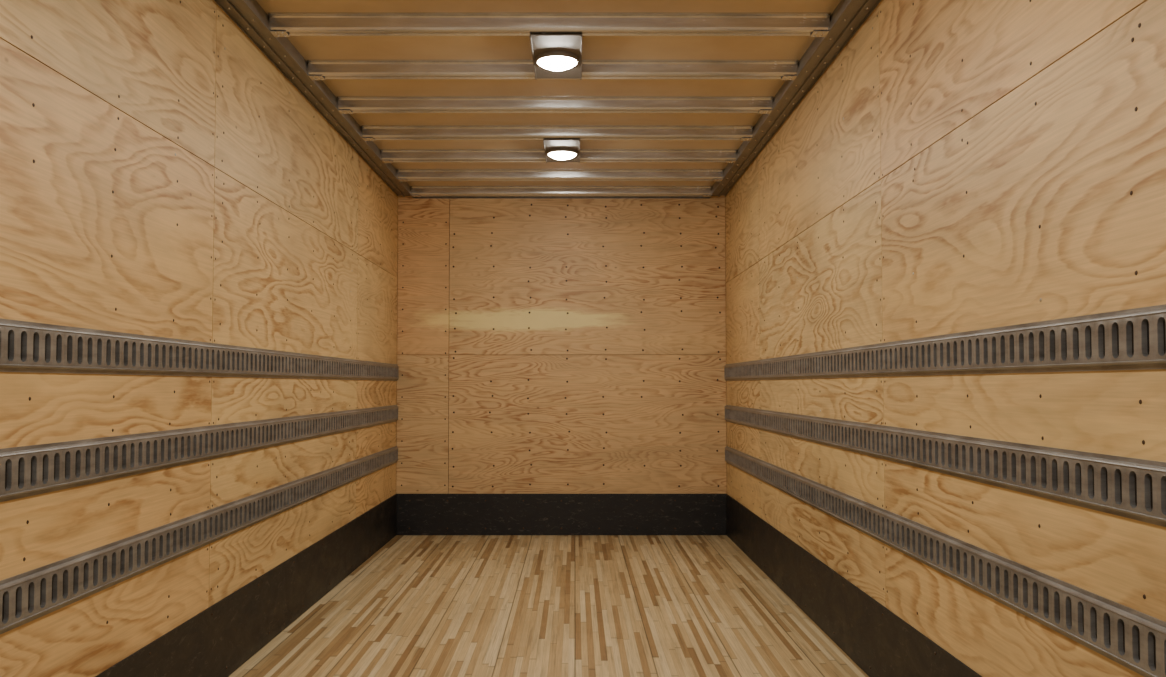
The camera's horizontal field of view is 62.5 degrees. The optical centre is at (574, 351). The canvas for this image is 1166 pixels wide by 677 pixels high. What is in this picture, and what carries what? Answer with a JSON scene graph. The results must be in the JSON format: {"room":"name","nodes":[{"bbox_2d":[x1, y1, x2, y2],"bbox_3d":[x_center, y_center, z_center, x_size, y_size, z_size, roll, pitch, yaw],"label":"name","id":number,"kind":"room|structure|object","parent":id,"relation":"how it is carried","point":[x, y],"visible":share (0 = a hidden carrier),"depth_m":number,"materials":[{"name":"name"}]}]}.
{"room":"cargo truck interior","nodes":[
{"label":"cargo truck interior","id":0,"kind":"room"},
{"bbox_2d":[0,0,397,676],"bbox_3d":[-1.329,-0.069,2.934,0.060,2.518,8.260,0,-2,0],"label":"wall","id":1,"kind":"structure","parent":0,"point":[62,222],"depth_m":3.07,"materials":[{"name":"brown wood"}]},
{"bbox_2d":[0,446,397,633],"bbox_3d":[-1.291,0.603,2.879,0.016,0.120,8.196,0,-2,0],"label":"track rail","id":2,"kind":"object","parent":1,"relation":"attached to","point":[28,596],"visible":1,"depth_m":2.90,"materials":[{"name":"metal"}]},
{"bbox_2d":[0,405,397,501],"bbox_3d":[-1.291,0.305,2.889,0.016,0.120,8.196,0,-2,0],"label":"track rail","id":3,"kind":"object","parent":1,"relation":"attached to","point":[25,471],"visible":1,"depth_m":2.90,"materials":[{"name":"metal"}]},
{"bbox_2d":[0,318,398,380],"bbox_3d":[-1.291,0.011,2.899,0.016,0.120,8.196,0,-2,0],"label":"track rail","id":4,"kind":"object","parent":1,"relation":"attached to","point":[25,346],"visible":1,"depth_m":2.91,"materials":[{"name":"metal"}]},
{"bbox_2d":[23,1,391,623],"bbox_3d":[-1.298,-0.195,2.905,0.002,2.105,7.836,0,-2,0],"label":"screws","id":5,"kind":"object","parent":1,"relation":"attached to","point":[33,104],"visible":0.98,"depth_m":3.45,"materials":[{"name":"metal"}]},
{"bbox_2d":[95,494,396,676],"bbox_3d":[-1.296,1.038,2.862,0.006,0.299,8.194,0,-2,0],"label":"baseboard","id":6,"kind":"structure","parent":1,"relation":"attached to","point":[240,624],"depth_m":3.94,"materials":[{"name":"black metal"}]},
{"bbox_2d":[214,0,413,197],"bbox_3d":[-1.240,-1.297,2.947,0.118,0.062,8.200,0,-2,0],"label":"top rail","id":7,"kind":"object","parent":1,"relation":"attached to","point":[242,12],"depth_m":4.38,"materials":[{"name":"metal"}]},
{"bbox_2d":[227,8,404,190],"bbox_3d":[-1.250,-1.286,2.896,0.069,0.008,7.913,0,-2,0],"label":"rivets","id":8,"kind":"object","parent":1,"relation":"attached to","point":[227,8],"visible":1,"depth_m":4.44,"materials":[{"name":"metal"}]},
{"bbox_2d":[228,535,868,676],"bbox_3d":[-0.099,1.220,2.889,2.521,0.060,8.260,0,-2,0],"label":"floor","id":9,"kind":"structure","parent":0,"point":[420,605],"depth_m":4.53,"materials":[{"name":"brown wood"}]},
{"bbox_2d":[256,0,840,186],"bbox_3d":[-0.099,-1.342,2.979,2.521,0.030,8.260,0,-2,0],"label":"ceiling","id":10,"kind":"structure","parent":0,"point":[309,47],"depth_m":4.18,"materials":[{"name":"beige wood"}]},
{"bbox_2d":[268,13,830,36],"bbox_3d":[-0.099,-1.267,3.747,2.165,0.066,0.120,0,-2,0],"label":"bow","id":11,"kind":"object","parent":10,"relation":"attached to","point":[280,24],"visible":1,"depth_m":3.71,"materials":[{"name":"metal"}]},
{"bbox_2d":[530,34,581,79],"bbox_3d":[-0.074,-1.206,4.012,0.206,0.048,0.530,0,-2,0],"label":"ceiling light","id":12,"kind":"object","parent":11,"relation":"attached to","point":[555,56],"visible":1,"depth_m":3.94,"materials":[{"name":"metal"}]},
{"bbox_2d":[306,60,798,79],"bbox_3d":[-0.099,-1.248,4.281,2.165,0.066,0.120,0,-2,0],"label":"bow","id":13,"kind":"object","parent":10,"relation":"attached to","point":[317,69],"visible":0.96,"depth_m":4.25,"materials":[{"name":"metal"}]},
{"bbox_2d":[337,96,773,113],"bbox_3d":[-0.099,-1.229,4.816,2.165,0.066,0.120,0,-2,0],"label":"bow","id":14,"kind":"object","parent":10,"relation":"attached to","point":[346,104],"visible":1,"depth_m":4.78,"materials":[{"name":"metal"}]},
{"bbox_2d":[361,125,753,140],"bbox_3d":[-0.099,-1.211,5.351,2.165,0.066,0.120,0,-2,0],"label":"bow","id":15,"kind":"object","parent":10,"relation":"attached to","point":[369,132],"visible":1,"depth_m":5.31,"materials":[{"name":"metal"}]},
{"bbox_2d":[543,139,579,162],"bbox_3d":[-0.074,-1.151,5.616,0.206,0.048,0.530,0,-2,0],"label":"ceiling light","id":16,"kind":"object","parent":15,"relation":"attached to","point":[556,150],"visible":1,"depth_m":5.54,"materials":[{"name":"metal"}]},
{"bbox_2d":[380,149,736,162],"bbox_3d":[-0.099,-1.192,5.885,2.165,0.066,0.120,0,-2,0],"label":"bow","id":17,"kind":"object","parent":10,"relation":"attached to","point":[387,155],"visible":0.99,"depth_m":5.85,"materials":[{"name":"metal"}]},
{"bbox_2d":[397,169,723,181],"bbox_3d":[-0.099,-1.173,6.420,2.165,0.066,0.120,0,-2,0],"label":"bow","id":18,"kind":"object","parent":10,"relation":"attached to","point":[405,175],"visible":1,"depth_m":6.38,"materials":[{"name":"metal"}]},
{"bbox_2d":[411,186,711,196],"bbox_3d":[-0.099,-1.155,6.955,2.165,0.066,0.120,0,-2,0],"label":"bow","id":19,"kind":"object","parent":10,"relation":"attached to","point":[416,191],"visible":1,"depth_m":6.92,"materials":[{"name":"metal"}]},
{"bbox_2d":[396,195,726,493],"bbox_3d":[-0.099,0.074,7.032,2.521,2.518,0.060,0,-2,0],"label":"wall","id":20,"kind":"structure","parent":0,"point":[645,430],"depth_m":7.01,"materials":[{"name":"brown wood"}]},
{"bbox_2d":[401,204,720,486],"bbox_3d":[-0.099,-0.048,7.005,2.332,2.074,0.002,0,-2,0],"label":"screws","id":21,"kind":"object","parent":20,"relation":"attached to","point":[531,204],"visible":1,"depth_m":7.00,"materials":[{"name":"metal"}]},
{"bbox_2d":[396,494,725,534],"bbox_3d":[-0.099,1.181,6.960,2.401,0.299,0.006,0,-2,0],"label":"baseboard","id":22,"kind":"structure","parent":20,"relation":"attached to","point":[425,514],"depth_m":6.96,"materials":[{"name":"black metal"}]},
{"bbox_2d":[414,196,708,198],"bbox_3d":[-0.099,-1.154,7.035,2.161,0.063,0.020,0,-2,0],"label":"trim","id":23,"kind":"structure","parent":20,"relation":"attached to","point":[421,197],"depth_m":7.04,"materials":[{"name":"metal"}]},
{"bbox_2d":[725,0,1165,676],"bbox_3d":[1.132,-0.069,2.934,0.060,2.518,8.260,0,-2,0],"label":"wall","id":24,"kind":"structure","parent":0,"point":[1068,164],"depth_m":2.71,"materials":[{"name":"brown wood"}]},
{"bbox_2d":[718,8,868,190],"bbox_3d":[1.052,-1.286,2.896,0.069,0.008,7.913,0,-2,0],"label":"rivets","id":25,"kind":"object","parent":24,"relation":"attached to","point":[865,8],"visible":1,"depth_m":4.49,"materials":[{"name":"metal"}]},
{"bbox_2d":[709,0,880,197],"bbox_3d":[1.043,-1.297,2.947,0.118,0.062,8.200,0,-2,0],"label":"top rail","id":26,"kind":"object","parent":24,"relation":"attached to","point":[855,13],"depth_m":4.38,"materials":[{"name":"metal"}]},
{"bbox_2d":[726,494,981,676],"bbox_3d":[1.099,1.038,2.862,0.006,0.299,8.194,0,-2,0],"label":"baseboard","id":27,"kind":"structure","parent":24,"relation":"attached to","point":[886,643],"depth_m":3.93,"materials":[{"name":"black metal"}]},
{"bbox_2d":[730,0,1145,614],"bbox_3d":[1.101,-0.194,2.901,0.002,2.106,7.832,0,-2,0],"label":"screws","id":28,"kind":"object","parent":24,"relation":"attached to","point":[1139,24],"visible":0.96,"depth_m":3.09,"materials":[{"name":"metal"}]},
{"bbox_2d":[724,304,1165,380],"bbox_3d":[1.094,0.011,2.899,0.016,0.120,8.196,0,-2,0],"label":"track rail","id":29,"kind":"object","parent":24,"relation":"attached to","point":[1129,339],"visible":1,"depth_m":2.42,"materials":[{"name":"metal"}]},
{"bbox_2d":[725,446,1165,676],"bbox_3d":[1.094,0.603,2.879,0.016,0.120,8.196,0,-2,0],"label":"track rail","id":30,"kind":"object","parent":24,"relation":"attached to","point":[1131,638],"visible":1,"depth_m":2.43,"materials":[{"name":"metal"}]},
{"bbox_2d":[725,405,1165,526],"bbox_3d":[1.094,0.305,2.889,0.016,0.120,8.196,0,-2,0],"label":"track rail","id":31,"kind":"object","parent":24,"relation":"attached to","point":[1132,488],"visible":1,"depth_m":2.44,"materials":[{"name":"metal"}]}
]}

